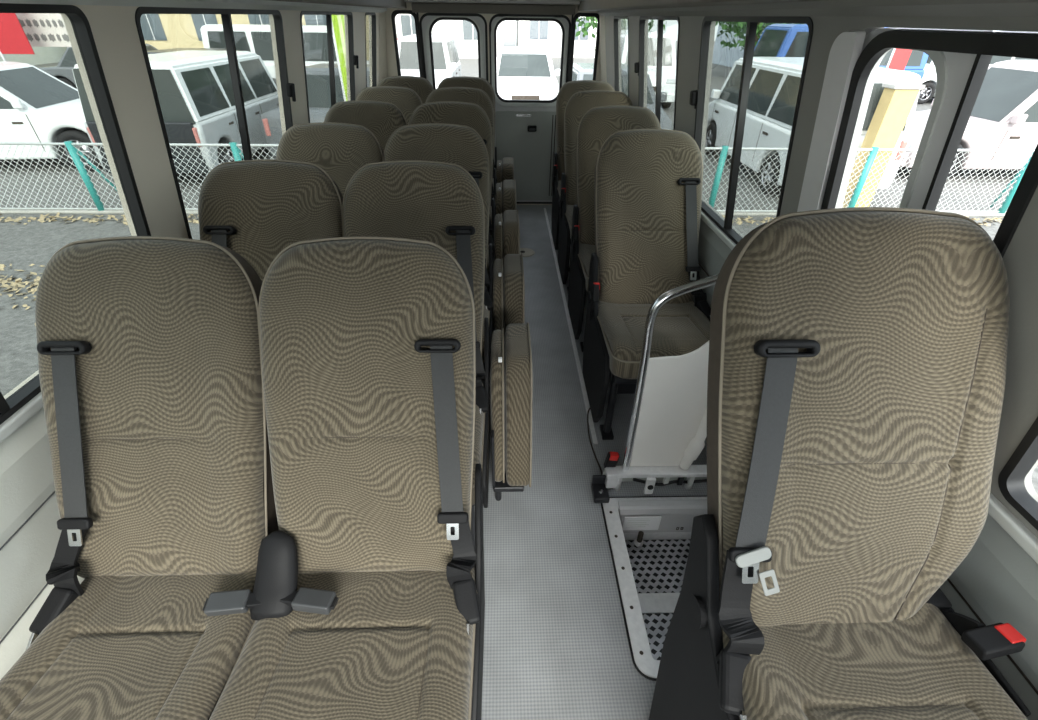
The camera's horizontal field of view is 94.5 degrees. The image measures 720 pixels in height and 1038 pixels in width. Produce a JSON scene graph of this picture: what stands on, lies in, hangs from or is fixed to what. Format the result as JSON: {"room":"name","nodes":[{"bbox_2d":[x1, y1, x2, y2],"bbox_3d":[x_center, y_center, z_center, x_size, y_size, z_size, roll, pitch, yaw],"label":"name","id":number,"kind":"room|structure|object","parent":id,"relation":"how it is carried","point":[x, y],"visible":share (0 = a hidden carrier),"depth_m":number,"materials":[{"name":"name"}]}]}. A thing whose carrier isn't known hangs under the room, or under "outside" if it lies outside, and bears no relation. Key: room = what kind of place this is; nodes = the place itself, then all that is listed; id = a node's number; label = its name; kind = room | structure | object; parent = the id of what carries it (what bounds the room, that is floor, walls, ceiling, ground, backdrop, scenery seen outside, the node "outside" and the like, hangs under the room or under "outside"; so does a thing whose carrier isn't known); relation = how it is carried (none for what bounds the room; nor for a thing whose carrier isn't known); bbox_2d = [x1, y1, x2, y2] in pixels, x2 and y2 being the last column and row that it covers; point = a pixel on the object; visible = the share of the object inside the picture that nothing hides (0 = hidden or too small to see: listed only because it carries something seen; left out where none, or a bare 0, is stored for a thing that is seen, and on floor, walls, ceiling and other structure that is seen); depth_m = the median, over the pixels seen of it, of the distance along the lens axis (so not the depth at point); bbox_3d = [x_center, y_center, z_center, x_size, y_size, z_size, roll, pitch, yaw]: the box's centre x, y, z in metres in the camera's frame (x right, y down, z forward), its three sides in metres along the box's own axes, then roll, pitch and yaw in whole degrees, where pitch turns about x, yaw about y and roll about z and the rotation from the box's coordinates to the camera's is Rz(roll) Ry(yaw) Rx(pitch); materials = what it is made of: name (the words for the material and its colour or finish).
{"room":"vehicle interior","nodes":[
{"label":"vehicle interior","id":0,"kind":"room"},
{"bbox_2d":[0,407,83,679],"bbox_3d":[-1.123,-0.188,2.136,0.125,0.765,5.550,0,36,-2],"label":"wall","id":1,"kind":"structure","parent":0,"point":[26,472],"depth_m":1.04,"materials":[{"name":"plastic"}]},
{"bbox_2d":[3,3,378,398],"bbox_3d":[-1.079,-0.840,1.701,0.169,0.802,5.600,0,36,-2],"label":"wall","id":2,"kind":"structure","parent":0,"point":[114,29],"depth_m":1.34,"materials":[{"name":"plastic"}]},
{"bbox_2d":[0,392,42,442],"bbox_3d":[-1.119,-0.502,1.911,0.042,0.024,5.550,0,36,-2],"label":"trim","id":3,"kind":"structure","parent":2,"relation":"attached to","point":[34,405],"depth_m":1.03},
{"bbox_2d":[0,3,150,424],"bbox_3d":[-1.036,-0.068,0.670,0.137,0.719,1.530,0,36,-2],"label":"window","id":4,"kind":"structure","parent":2,"relation":"in","point":[81,27],"depth_m":1.15,"materials":[{"name":"black rubber"}]},
{"bbox_2d":[0,0,386,12],"bbox_3d":[-0.905,-1.161,1.446,0.312,0.164,5.550,0,36,-2],"label":"trim","id":5,"kind":"structure","parent":2,"relation":"attached to","point":[220,4],"depth_m":1.55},
{"bbox_2d":[135,7,295,238],"bbox_3d":[-1.075,-0.910,1.845,0.137,0.719,1.013,0,36,-2],"label":"window","id":6,"kind":"structure","parent":2,"relation":"in","point":[288,89],"depth_m":1.74,"materials":[{"name":"black metal"}]},
{"bbox_2d":[300,11,358,122],"bbox_3d":[-1.107,-1.622,2.838,0.137,0.719,0.968,0,36,-2],"label":"window","id":7,"kind":"structure","parent":2,"relation":"in","point":[353,59],"depth_m":2.82,"materials":[{"name":"black metal"}]},
{"bbox_2d":[271,0,406,7],"bbox_3d":[-0.874,-1.142,1.448,0.160,0.075,5.530,0,36,-2],"label":"trim","id":8,"kind":"structure","parent":2,"relation":"attached to","point":[364,3],"depth_m":2.62,"materials":[{"name":"plastic"}]},
{"bbox_2d":[365,12,376,87],"bbox_3d":[-1.134,-2.199,3.642,0.137,0.719,0.348,0,36,-2],"label":"window","id":9,"kind":"structure","parent":2,"relation":"in","point":[373,15],"depth_m":3.67,"materials":[{"name":"black rubber"}]},
{"bbox_2d":[278,205,706,719],"bbox_3d":[-0.143,0.130,2.396,2.010,0.030,5.550,0,36,-2],"label":"floor","id":10,"kind":"structure","parent":0,"point":[556,644],"depth_m":1.62,"materials":[{"name":"plastic"}]},
{"bbox_2d":[0,236,484,719],"bbox_3d":[-0.553,0.410,1.026,0.945,1.101,0.883,0,36,-2],"label":"seat","id":11,"kind":"object","parent":10,"relation":"on","point":[197,408],"visible":1,"depth_m":1.01,"materials":[{"name":"fabric"}]},
{"bbox_2d":[0,569,256,719],"bbox_3d":[-0.766,0.600,0.926,0.414,0.079,0.500,0,32,-2],"label":"seat cushion","id":12,"kind":"object","parent":11,"relation":"on","point":[126,644],"depth_m":0.94,"materials":[{"name":"fabric"}]},
{"bbox_2d":[209,566,474,719],"bbox_3d":[-0.323,0.598,0.939,0.458,0.079,0.500,0,32,-2],"label":"seat cushion","id":13,"kind":"object","parent":11,"relation":"on","point":[390,642],"depth_m":0.94,"materials":[{"name":"fabric"}]},
{"bbox_2d":[198,159,489,549],"bbox_3d":[-0.571,0.022,1.566,0.945,1.101,0.883,0,36,-2],"label":"seat","id":14,"kind":"object","parent":10,"relation":"on","point":[255,209],"visible":0.2,"depth_m":1.54,"materials":[{"name":"fabric"}]},
{"bbox_2d":[473,383,484,484],"bbox_3d":[-0.341,0.210,1.479,0.458,0.079,0.500,0,32,-2],"label":"seat cushion","id":15,"kind":"object","parent":14,"relation":"on","point":[479,440],"depth_m":1.47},
{"bbox_2d":[490,322,532,500],"bbox_3d":[-0.030,0.188,1.824,0.154,0.545,0.476,0,36,-2],"label":"seat","id":16,"kind":"object","parent":14,"relation":"attached to","point":[511,367],"visible":1,"depth_m":1.67,"materials":[{"name":"brown"}]},
{"bbox_2d":[505,323,532,485],"bbox_3d":[-0.004,0.153,1.800,0.102,0.450,0.467,0,36,-2],"label":"seat cushion","id":17,"kind":"object","parent":16,"relation":"on","point":[518,354],"depth_m":1.67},
{"bbox_2d":[276,122,492,382],"bbox_3d":[-0.589,-0.365,2.107,0.945,1.101,0.883,0,36,-2],"label":"seat","id":18,"kind":"object","parent":10,"relation":"on","point":[340,149],"visible":0.15,"depth_m":2.08,"materials":[{"name":"fabric"}]},
{"bbox_2d":[482,305,488,345],"bbox_3d":[-0.359,-0.177,2.019,0.458,0.079,0.500,0,32,-2],"label":"seat cushion","id":19,"kind":"object","parent":18,"relation":"on","point":[486,307],"depth_m":2.01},
{"bbox_2d":[492,253,524,340],"bbox_3d":[-0.052,-0.197,2.360,0.154,0.545,0.476,0,36,-2],"label":"seat","id":20,"kind":"object","parent":18,"relation":"attached to","point":[508,284],"visible":0.63,"depth_m":2.18,"materials":[{"name":"brown"}]},
{"bbox_2d":[503,254,524,340],"bbox_3d":[-0.026,-0.232,2.336,0.102,0.450,0.467,0,36,-2],"label":"seat cushion","id":21,"kind":"object","parent":20,"relation":"on","point":[513,269],"depth_m":2.18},
{"bbox_2d":[324,100,494,291],"bbox_3d":[-0.607,-0.755,2.651,0.945,1.101,0.883,0,36,-2],"label":"seat","id":22,"kind":"object","parent":10,"relation":"on","point":[382,119],"visible":0.08,"depth_m":2.62,"materials":[{"name":"fabric"}]},
{"bbox_2d":[494,209,519,264],"bbox_3d":[-0.074,-0.581,2.896,0.154,0.545,0.476,0,36,-2],"label":"seat","id":23,"kind":"object","parent":22,"relation":"attached to","point":[507,229],"visible":0.47,"depth_m":2.71,"materials":[{"name":"brown"}]},
{"bbox_2d":[503,210,519,264],"bbox_3d":[-0.047,-0.616,2.872,0.102,0.450,0.467,0,36,-2],"label":"seat cushion","id":24,"kind":"object","parent":23,"relation":"on","point":[511,229],"depth_m":2.71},
{"bbox_2d":[355,86,495,235],"bbox_3d":[-0.625,-1.143,3.191,0.945,1.101,0.883,0,36,-2],"label":"seat","id":25,"kind":"object","parent":10,"relation":"on","point":[407,100],"visible":0.12,"depth_m":3.16,"materials":[{"name":"fabric"}]},
{"bbox_2d":[495,179,516,218],"bbox_3d":[-0.096,-0.966,3.432,0.154,0.545,0.476,0,36,-2],"label":"seat","id":26,"kind":"object","parent":25,"relation":"attached to","point":[505,197],"visible":0.41,"depth_m":3.25,"materials":[{"name":"brown"}]},
{"bbox_2d":[502,180,516,218],"bbox_3d":[-0.069,-1.001,3.408,0.102,0.450,0.467,0,36,-2],"label":"seat cushion","id":27,"kind":"object","parent":26,"relation":"on","point":[509,198],"depth_m":3.24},
{"bbox_2d":[378,76,496,197],"bbox_3d":[-0.643,-1.530,3.731,0.945,1.101,0.883,0,36,-2],"label":"seat","id":28,"kind":"object","parent":10,"relation":"on","point":[421,86],"visible":0.06,"depth_m":3.70,"materials":[{"name":"fabric"}]},
{"bbox_2d":[496,157,513,184],"bbox_3d":[-0.117,-1.350,3.968,0.154,0.545,0.476,0,36,-2],"label":"seat","id":29,"kind":"object","parent":28,"relation":"attached to","point":[505,167],"visible":0.32,"depth_m":3.78,"materials":[{"name":"brown"}]},
{"bbox_2d":[502,157,512,184],"bbox_3d":[-0.091,-1.385,3.944,0.102,0.450,0.467,0,36,-2],"label":"seat cushion","id":30,"kind":"object","parent":29,"relation":"on","point":[507,162],"depth_m":3.77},
{"bbox_2d":[544,208,597,443],"bbox_3d":[0.287,-0.543,3.313,0.020,0.006,3.100,0,36,-2],"label":"trim","id":31,"kind":"structure","parent":10,"relation":"on","point":[591,424],"depth_m":2.67,"materials":[{"name":"metal"}]},
{"bbox_2d":[551,80,614,249],"bbox_3d":[0.515,-1.438,3.626,0.529,1.101,0.883,0,36,-2],"label":"seat","id":32,"kind":"object","parent":10,"relation":"on","point":[568,89],"visible":0.09,"depth_m":3.61,"materials":[{"name":"fabric"}]},
{"bbox_2d":[558,181,565,198],"bbox_3d":[0.524,-1.249,3.532,0.458,0.079,0.500,0,32,-2],"label":"seat cushion","id":33,"kind":"object","parent":32,"relation":"on","point":[559,182],"depth_m":3.53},
{"bbox_2d":[558,90,632,290],"bbox_3d":[0.531,-1.100,3.155,0.529,1.101,0.883,0,36,-2],"label":"seat","id":34,"kind":"object","parent":10,"relation":"on","point":[579,103],"visible":0.17,"depth_m":3.13,"materials":[{"name":"fabric"}]},
{"bbox_2d":[566,205,573,225],"bbox_3d":[0.539,-0.911,3.061,0.458,0.079,0.500,0,32,-2],"label":"seat cushion","id":35,"kind":"object","parent":34,"relation":"on","point":[569,208],"depth_m":3.07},
{"bbox_2d":[591,475,609,502],"bbox_3d":[0.309,0.487,1.812,0.057,0.069,0.080,0,36,-2],"label":"bracket","id":36,"kind":"object","parent":10,"relation":"on","point":[599,490],"visible":0.97,"depth_m":1.82,"materials":[{"name":"black metal"}]},
{"bbox_2d":[603,451,619,474],"bbox_3d":[0.347,0.416,1.829,0.051,0.178,0.026,0,36,-2],"label":"seat belt buckle","id":37,"kind":"object","parent":10,"relation":"on","point":[611,460],"visible":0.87,"depth_m":1.79,"materials":[{"name":"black plastic"}]},
{"bbox_2d":[568,105,660,351],"bbox_3d":[0.549,-0.710,2.611,0.529,1.101,0.883,0,36,-2],"label":"seat","id":38,"kind":"object","parent":10,"relation":"on","point":[597,124],"visible":0.17,"depth_m":2.59,"materials":[{"name":"fabric"}]},
{"bbox_2d":[581,264,588,291],"bbox_3d":[0.557,-0.474,2.545,0.458,0.092,0.500,0,32,-2],"label":"cushion","id":39,"kind":"object","parent":38,"relation":"on","point":[584,273],"depth_m":2.40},
{"bbox_2d":[579,243,594,276],"bbox_3d":[0.557,-0.521,2.517,0.458,0.079,0.500,0,32,-2],"label":"seat cushion","id":40,"kind":"object","parent":38,"relation":"on","point":[586,250],"depth_m":2.52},
{"bbox_2d":[583,129,710,439],"bbox_3d":[0.567,-0.322,2.071,0.529,1.101,0.883,0,36,-2],"label":"seat","id":41,"kind":"object","parent":10,"relation":"on","point":[648,186],"visible":0.91,"depth_m":2.06,"materials":[{"name":"fabric"}]},
{"bbox_2d":[602,331,639,378],"bbox_3d":[0.575,-0.087,2.005,0.458,0.092,0.500,0,32,-2],"label":"cushion","id":42,"kind":"object","parent":41,"relation":"on","point":[622,366],"depth_m":1.80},
{"bbox_2d":[598,300,709,360],"bbox_3d":[0.575,-0.133,1.977,0.458,0.079,0.500,0,32,-2],"label":"seat cushion","id":43,"kind":"object","parent":41,"relation":"on","point":[681,327],"depth_m":1.92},
{"bbox_2d":[601,495,706,680],"bbox_3d":[0.590,0.700,1.580,0.551,0.008,0.623,0,36,-2],"label":"edging","id":44,"kind":"object","parent":10,"relation":"on","point":[644,663],"visible":0.45,"depth_m":1.53,"materials":[{"name":"metal"}]},
{"bbox_2d":[605,274,718,493],"bbox_3d":[0.583,0.118,1.587,0.505,0.950,0.070,0,36,-2],"label":"partition","id":45,"kind":"object","parent":10,"relation":"on","point":[667,432],"depth_m":1.66,"materials":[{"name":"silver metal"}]},
{"bbox_2d":[618,477,706,546],"bbox_3d":[0.587,0.566,1.847,0.437,0.262,0.185,0,36,-2],"label":"cover","id":46,"kind":"object","parent":45,"relation":"attached to","point":[640,517],"visible":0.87,"depth_m":1.79,"materials":[{"name":"grey"}]},
{"bbox_2d":[386,2,599,204],"bbox_3d":[-0.208,-2.188,4.179,2.050,1.660,0.050,0,36,-2],"label":"wall","id":47,"kind":"structure","parent":0,"point":[390,47],"depth_m":3.85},
{"bbox_2d":[379,11,386,82],"bbox_3d":[-1.126,-2.095,4.116,0.180,1.560,0.088,0,36,-2],"label":"trim","id":48,"kind":"structure","parent":47,"relation":"attached to","point":[382,16],"depth_m":3.83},
{"bbox_2d":[391,10,421,76],"bbox_3d":[-0.904,-2.441,3.963,0.204,0.725,0.034,0,36,-2],"label":"window","id":49,"kind":"structure","parent":47,"relation":"in","point":[395,12],"depth_m":3.84,"materials":[{"name":"black rubber"}]},
{"bbox_2d":[419,13,487,88],"bbox_3d":[-0.529,-2.121,4.202,0.536,1.485,0.044,0,36,-2],"label":"door","id":50,"kind":"structure","parent":47,"relation":"in","point":[427,21],"depth_m":3.85,"materials":[{"name":"paint"}]},
{"bbox_2d":[404,0,579,4],"bbox_3d":[-0.182,-2.780,3.662,1.680,0.095,0.098,0,36,-2],"label":"trim","id":51,"kind":"structure","parent":47,"relation":"attached to","point":[566,2],"depth_m":3.65,"materials":[{"name":"plastic"}]},
{"bbox_2d":[411,2,575,14],"bbox_3d":[-0.193,-2.721,3.719,1.260,0.062,0.073,0,36,-2],"label":"trim","id":52,"kind":"structure","parent":47,"relation":"attached to","point":[416,7],"depth_m":3.69,"materials":[{"name":"plastic"}]},
{"bbox_2d":[489,14,570,203],"bbox_3d":[0.082,-2.108,4.198,0.656,1.485,0.098,0,36,-2],"label":"door","id":53,"kind":"structure","parent":47,"relation":"in","point":[525,130],"depth_m":4.25,"materials":[{"name":"paint"}]},
{"bbox_2d":[569,13,599,80],"bbox_3d":[0.536,-2.449,4.004,0.224,0.725,0.034,0,36,-2],"label":"window","id":54,"kind":"structure","parent":47,"relation":"in","point":[577,15],"depth_m":3.89,"materials":[{"name":"glass"}]},
{"bbox_2d":[599,15,606,81],"bbox_3d":[0.708,-2.106,4.168,0.180,1.560,0.088,0,36,-2],"label":"trim","id":55,"kind":"structure","parent":47,"relation":"attached to","point":[603,74],"depth_m":3.89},
{"bbox_2d":[618,509,690,539],"bbox_3d":[0.600,0.794,1.648,0.495,0.219,0.560,0,36,-2],"label":"wall","id":56,"kind":"structure","parent":0,"point":[653,535],"depth_m":1.90,"materials":[{"name":"metal"}]},
{"bbox_2d":[625,539,689,659],"bbox_3d":[0.599,0.870,1.702,0.451,0.026,0.516,0,36,-2],"label":"step","id":57,"kind":"structure","parent":56,"relation":"in","point":[658,566],"depth_m":1.77,"materials":[{"name":"metal"}]},
{"bbox_2d":[605,16,1037,537],"bbox_3d":[0.810,-0.851,1.756,0.169,0.802,5.600,0,36,-2],"label":"wall","id":58,"kind":"structure","parent":0,"point":[1019,412],"depth_m":0.93,"materials":[{"name":"plastic"}]},
{"bbox_2d":[613,16,628,96],"bbox_3d":[0.745,-2.024,3.436,0.137,0.719,0.508,0,36,-2],"label":"window","id":59,"kind":"structure","parent":58,"relation":"in","point":[615,20],"depth_m":3.51,"materials":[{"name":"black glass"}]},
{"bbox_2d":[634,16,679,129],"bbox_3d":[0.770,-1.486,2.686,0.137,0.719,0.822,0,36,-2],"label":"window","id":60,"kind":"structure","parent":58,"relation":"in","point":[638,66],"depth_m":2.64,"materials":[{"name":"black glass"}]},
{"bbox_2d":[578,0,826,10],"bbox_3d":[0.616,-1.151,1.491,0.160,0.075,5.530,0,36,-2],"label":"trim","id":61,"kind":"structure","parent":58,"relation":"attached to","point":[586,5],"depth_m":1.90,"materials":[{"name":"plastic"}]},
{"bbox_2d":[700,210,735,249],"bbox_3d":[0.812,-1.164,2.876,0.042,0.024,3.315,0,36,-2],"label":"trim","id":62,"kind":"structure","parent":58,"relation":"attached to","point":[704,217],"depth_m":1.98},
{"bbox_2d":[689,16,812,244],"bbox_3d":[0.800,-0.835,1.778,0.137,0.719,0.877,0,36,-2],"label":"window","id":63,"kind":"structure","parent":58,"relation":"in","point":[697,98],"depth_m":1.73,"materials":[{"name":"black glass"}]},
{"bbox_2d":[578,0,1037,16],"bbox_3d":[0.646,-1.170,1.491,0.312,0.164,5.550,0,36,-2],"label":"trim","id":64,"kind":"structure","parent":58,"relation":"attached to","point":[890,8],"depth_m":0.97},
{"bbox_2d":[797,27,1037,257],"bbox_3d":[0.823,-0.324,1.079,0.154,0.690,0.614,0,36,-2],"label":"door","id":65,"kind":"structure","parent":58,"relation":"in","point":[961,59],"depth_m":0.96,"materials":[{"name":"white paint"}]},
{"bbox_2d":[988,492,1037,563],"bbox_3d":[0.894,0.627,0.378,0.042,0.024,1.635,0,36,-2],"label":"trim","id":66,"kind":"structure","parent":58,"relation":"attached to","point":[1022,535],"depth_m":0.83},
{"bbox_2d":[998,417,1037,530],"bbox_3d":[0.847,0.197,0.326,0.135,0.704,0.863,0,36,-2],"label":"window","id":67,"kind":"structure","parent":58,"relation":"in","point":[1011,478],"depth_m":0.83,"materials":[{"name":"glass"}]},
{"bbox_2d":[693,218,1037,719],"bbox_3d":[0.861,-0.199,2.194,0.074,0.765,5.550,0,36,-2],"label":"wall","id":68,"kind":"structure","parent":0,"point":[997,578],"depth_m":0.87,"materials":[{"name":"plastic"}]},
{"bbox_2d":[947,578,1037,694],"bbox_3d":[0.883,0.824,0.435,0.004,0.004,1.500,0,36,-2],"label":"trim","id":69,"kind":"structure","parent":68,"relation":"attached to","point":[948,579],"depth_m":0.90,"materials":[{"name":"grey"}]},
{"label":"outside","id":70,"kind":"structure","parent":0,"visible":0},
{"bbox_2d":[0,38,1037,493],"bbox_3d":[-0.564,-9.792,17.579,120.000,0.100,100.000,0,36,-2],"label":"ground","id":71,"kind":"structure","parent":70,"point":[35,242],"depth_m":6.80,"materials":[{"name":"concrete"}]},
{"bbox_2d":[0,13,34,61],"bbox_3d":[-10.000,-6.102,9.574,0.669,3.000,0.040,0,36,-2],"label":"banner","id":72,"kind":"object","parent":71,"relation":"on","point":[13,39],"visible":0.85,"depth_m":9.41,"materials":[{"name":"red fabric"}]},
{"bbox_2d":[0,264,43,325],"bbox_3d":[-5.944,-0.648,4.604,6.454,0.049,1.332,0,36,-2],"label":"fallen leaves","id":73,"kind":"object","parent":71,"relation":"on","point":[14,284],"visible":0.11,"depth_m":4.77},
{"bbox_2d":[0,47,66,64],"bbox_3d":[-34.213,-17.650,20.682,21.400,8.250,8.400,0,36,-2],"label":"building","id":74,"kind":"structure","parent":71,"relation":"on","point":[43,55],"depth_m":23.86,"materials":[{"name":"concrete"}]},
{"bbox_2d":[3,13,71,61],"bbox_3d":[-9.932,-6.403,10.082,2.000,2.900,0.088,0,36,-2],"label":"building","id":75,"kind":"structure","parent":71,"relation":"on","point":[40,29],"depth_m":9.80,"materials":[{"name":"metal"}]},
{"bbox_2d":[0,61,101,171],"bbox_3d":[-8.868,-4.170,8.190,4.319,1.500,1.880,-4,36,-7],"label":"parked car","id":76,"kind":"object","parent":71,"relation":"on","point":[36,106],"visible":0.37,"depth_m":7.79,"materials":[{"name":"white paint"}]},
{"bbox_2d":[9,98,23,108],"bbox_3d":[-7.760,-3.958,7.410,0.140,0.150,0.060,-4,36,-7],"label":"mirror","id":77,"kind":"object","parent":76,"relation":"attached to","point":[16,103],"depth_m":7.39,"materials":[{"name":"white paint"}]},
{"bbox_2d":[86,127,94,142],"bbox_3d":[-6.173,-3.253,6.984,0.080,0.260,0.092,0,36,-2],"label":"tail lamp","id":78,"kind":"object","parent":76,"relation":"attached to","point":[90,130],"depth_m":6.92,"materials":[{"name":"red"}]},
{"bbox_2d":[39,44,157,88],"bbox_3d":[-11.471,-8.622,14.390,4.619,1.450,1.880,0,36,-2],"label":"parked car","id":79,"kind":"object","parent":71,"relation":"on","point":[63,71],"visible":0.02,"depth_m":13.57,"materials":[{"name":"grey paint"}]},
{"bbox_2d":[72,50,278,175],"bbox_3d":[-5.511,-4.388,8.426,1.840,1.660,3.819,0,36,-2],"label":"car","id":80,"kind":"object","parent":71,"relation":"on","point":[194,88],"visible":0.48,"depth_m":7.21,"materials":[{"name":"silver paint"}]},
{"bbox_2d":[192,127,201,146],"bbox_3d":[-4.713,-3.262,7.026,0.080,0.260,0.092,0,36,-2],"label":"tail lamp","id":81,"kind":"object","parent":80,"relation":"attached to","point":[196,134],"depth_m":6.99,"materials":[{"name":"red"}]},
{"bbox_2d":[147,48,276,85],"bbox_3d":[-7.288,-6.460,11.374,1.860,1.550,4.119,0,36,-2],"label":"parked car","id":82,"kind":"object","parent":71,"relation":"on","point":[172,49],"visible":0.02,"depth_m":10.59,"materials":[{"name":"paint"}]},
{"bbox_2d":[140,14,368,60],"bbox_3d":[-15.876,-21.660,25.797,14.400,9.250,8.400,0,36,-2],"label":"building","id":83,"kind":"structure","parent":71,"relation":"on","point":[161,31],"depth_m":24.26,"materials":[{"name":"concrete"}]},
{"bbox_2d":[200,24,368,77],"bbox_3d":[-6.457,-8.563,13.983,4.519,1.950,1.880,0,36,-2],"label":"van","id":84,"kind":"object","parent":71,"relation":"on","point":[255,38],"visible":0.07,"depth_m":12.99,"materials":[{"name":"white paint"}]},
{"bbox_2d":[260,63,369,156],"bbox_3d":[-3.279,-5.103,9.651,1.880,1.450,4.519,3,36,3],"label":"parked car","id":85,"kind":"object","parent":71,"relation":"on","point":[318,78],"visible":0.14,"depth_m":8.26,"materials":[{"name":"grey paint"}]},
{"bbox_2d":[262,118,270,135],"bbox_3d":[-4.166,-3.857,7.954,0.080,0.260,0.092,3,36,3],"label":"tail lamp","id":86,"kind":"object","parent":85,"relation":"attached to","point":[266,122],"depth_m":7.92,"materials":[{"name":"red"}]},
{"bbox_2d":[332,15,347,100],"bbox_3d":[-2.437,-3.946,6.938,0.247,2.750,0.036,0,36,-2],"label":"banner","id":87,"kind":"object","parent":71,"relation":"on","point":[338,26],"visible":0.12,"depth_m":6.65,"materials":[{"name":"fabric"}]},
{"bbox_2d":[397,34,461,88],"bbox_3d":[-2.646,-8.668,14.380,1.780,1.750,3.919,0,36,-2],"label":"van","id":88,"kind":"object","parent":71,"relation":"on","point":[447,63],"visible":0.28,"depth_m":13.04,"materials":[{"name":"silver paint"}]},
{"bbox_2d":[395,14,502,58],"bbox_3d":[-4.804,-24.408,31.578,7.900,7.250,8.400,0,36,-2],"label":"building","id":89,"kind":"structure","parent":71,"relation":"on","point":[464,32],"depth_m":29.62,"materials":[{"name":"concrete"}]},
{"bbox_2d":[0,212,1003,225],"bbox_3d":[0.824,-1.848,6.418,22.023,0.049,0.561,0,36,-2],"label":"curb","id":90,"kind":"object","parent":71,"relation":"on","point":[42,217],"visible":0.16,"depth_m":6.31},
{"bbox_2d":[0,141,1034,215],"bbox_3d":[0.796,-2.494,6.576,24.000,0.902,0.426,0,36,-2],"label":"fence","id":91,"kind":"object","parent":71,"relation":"on","point":[100,209],"visible":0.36,"depth_m":6.41,"materials":[{"name":"metal"}]},
{"bbox_2d":[497,47,559,99],"bbox_3d":[0.136,-7.825,13.476,1.880,1.500,4.119,0,36,-2],"label":"parked car","id":92,"kind":"object","parent":71,"relation":"on","point":[523,73],"visible":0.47,"depth_m":12.57,"materials":[{"name":"white paint"}]},
{"bbox_2d":[516,17,627,57],"bbox_3d":[3.883,-25.218,33.745,8.400,6.250,8.400,0,36,-2],"label":"building","id":93,"kind":"structure","parent":71,"relation":"on","point":[547,35],"depth_m":31.65,"materials":[{"name":"concrete"}]},
{"bbox_2d":[560,17,666,50],"bbox_3d":[3.981,-14.295,19.518,5.128,5.080,5.268,0,36,-2],"label":"tree","id":94,"kind":"object","parent":71,"relation":"on","point":[592,23],"visible":0.15,"depth_m":19.82,"materials":[{"name":"green plant"}]},
{"bbox_2d":[558,63,672,129],"bbox_3d":[1.808,-5.121,9.807,1.840,1.420,4.019,0,36,-2],"label":"parked car","id":95,"kind":"object","parent":71,"relation":"on","point":[581,71],"visible":0.06,"depth_m":9.08,"materials":[{"name":"grey paint"}]},
{"bbox_2d":[621,30,676,107],"bbox_3d":[3.726,-9.348,15.332,1.880,1.900,4.319,0,36,-2],"label":"van","id":96,"kind":"object","parent":71,"relation":"on","point":[669,60],"visible":0.23,"depth_m":13.80,"materials":[{"name":"white paint"}]},
{"bbox_2d":[715,21,799,50],"bbox_3d":[10.380,-14.756,20.625,4.813,4.695,4.472,0,36,-2],"label":"tree","id":97,"kind":"object","parent":71,"relation":"on","point":[740,26],"visible":0.16,"depth_m":20.64,"materials":[{"name":"green plant"}]},
{"bbox_2d":[705,57,922,193],"bbox_3d":[4.601,-4.114,8.218,1.800,1.700,3.919,0,36,-2],"label":"car","id":98,"kind":"object","parent":71,"relation":"on","point":[774,81],"visible":0.51,"depth_m":7.49,"materials":[{"name":"white paint"}]},
{"bbox_2d":[895,140,907,159],"bbox_3d":[5.380,-2.960,6.775,0.080,0.260,0.092,0,36,-2],"label":"tail lamp","id":99,"kind":"object","parent":98,"relation":"attached to","point":[903,144],"depth_m":6.73,"materials":[{"name":"red"}]},
{"bbox_2d":[753,24,928,78],"bbox_3d":[8.569,-8.126,13.512,4.719,2.150,1.980,0,36,-2],"label":"truck","id":100,"kind":"object","parent":71,"relation":"on","point":[777,40],"visible":0.04,"depth_m":12.67,"materials":[{"name":"blue paint"}]},
{"bbox_2d":[712,21,996,66],"bbox_3d":[18.671,-18.894,25.227,13.400,6.250,8.400,0,36,-2],"label":"building","id":101,"kind":"structure","parent":71,"relation":"on","point":[723,56],"depth_m":27.97,"materials":[{"name":"concrete"}]},
{"bbox_2d":[842,83,924,207],"bbox_3d":[4.857,-2.840,6.532,0.380,1.600,0.260,0,36,-2],"label":"gate pillar","id":102,"kind":"structure","parent":71,"relation":"on","point":[897,100],"depth_m":6.31,"materials":[{"name":"paint"}]},
{"bbox_2d":[886,48,911,70],"bbox_3d":[8.350,-6.518,10.620,0.419,2.900,0.040,0,36,-2],"label":"banner","id":103,"kind":"object","parent":71,"relation":"on","point":[898,60],"visible":0.4,"depth_m":10.54,"materials":[{"name":"red fabric"}]},
{"bbox_2d":[899,60,1037,176],"bbox_3d":[8.738,-4.222,8.438,4.619,1.720,1.900,0,36,-2],"label":"parked car","id":104,"kind":"object","parent":71,"relation":"on","point":[1004,115],"visible":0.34,"depth_m":7.94,"materials":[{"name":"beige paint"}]},
{"bbox_2d":[1010,113,1027,124],"bbox_3d":[7.932,-3.823,7.615,0.140,0.150,0.140,0,36,-2],"label":"mirror","id":105,"kind":"object","parent":104,"relation":"attached to","point":[1018,118],"depth_m":7.58,"materials":[{"name":"beige paint"}]},
{"bbox_2d":[917,56,1037,103],"bbox_3d":[14.984,-9.830,16.194,4.519,1.950,1.930,0,36,-2],"label":"van","id":106,"kind":"object","parent":71,"relation":"on","point":[929,79],"visible":0.13,"depth_m":15.58,"materials":[{"name":"white paint"}]},
{"bbox_3d":[0.593,1.002,1.052,0.465,0.135,0.490,0,36,-2],"label":"plinth","id":107,"kind":"object","parent":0,"visible":0},
{"bbox_2d":[649,207,1030,719],"bbox_3d":[0.578,0.459,0.835,0.542,1.201,0.905,0,36,-2],"label":"seat","id":108,"kind":"object","parent":107,"relation":"on","point":[857,360],"visible":1,"depth_m":0.80,"materials":[{"name":"fabric"}]},
{"bbox_2d":[722,603,1027,719],"bbox_3d":[0.571,0.586,0.697,0.428,0.079,0.500,0,32,-2],"label":"seat cushion","id":109,"kind":"object","parent":108,"relation":"on","point":[904,661],"depth_m":0.79,"materials":[{"name":"fabric"}]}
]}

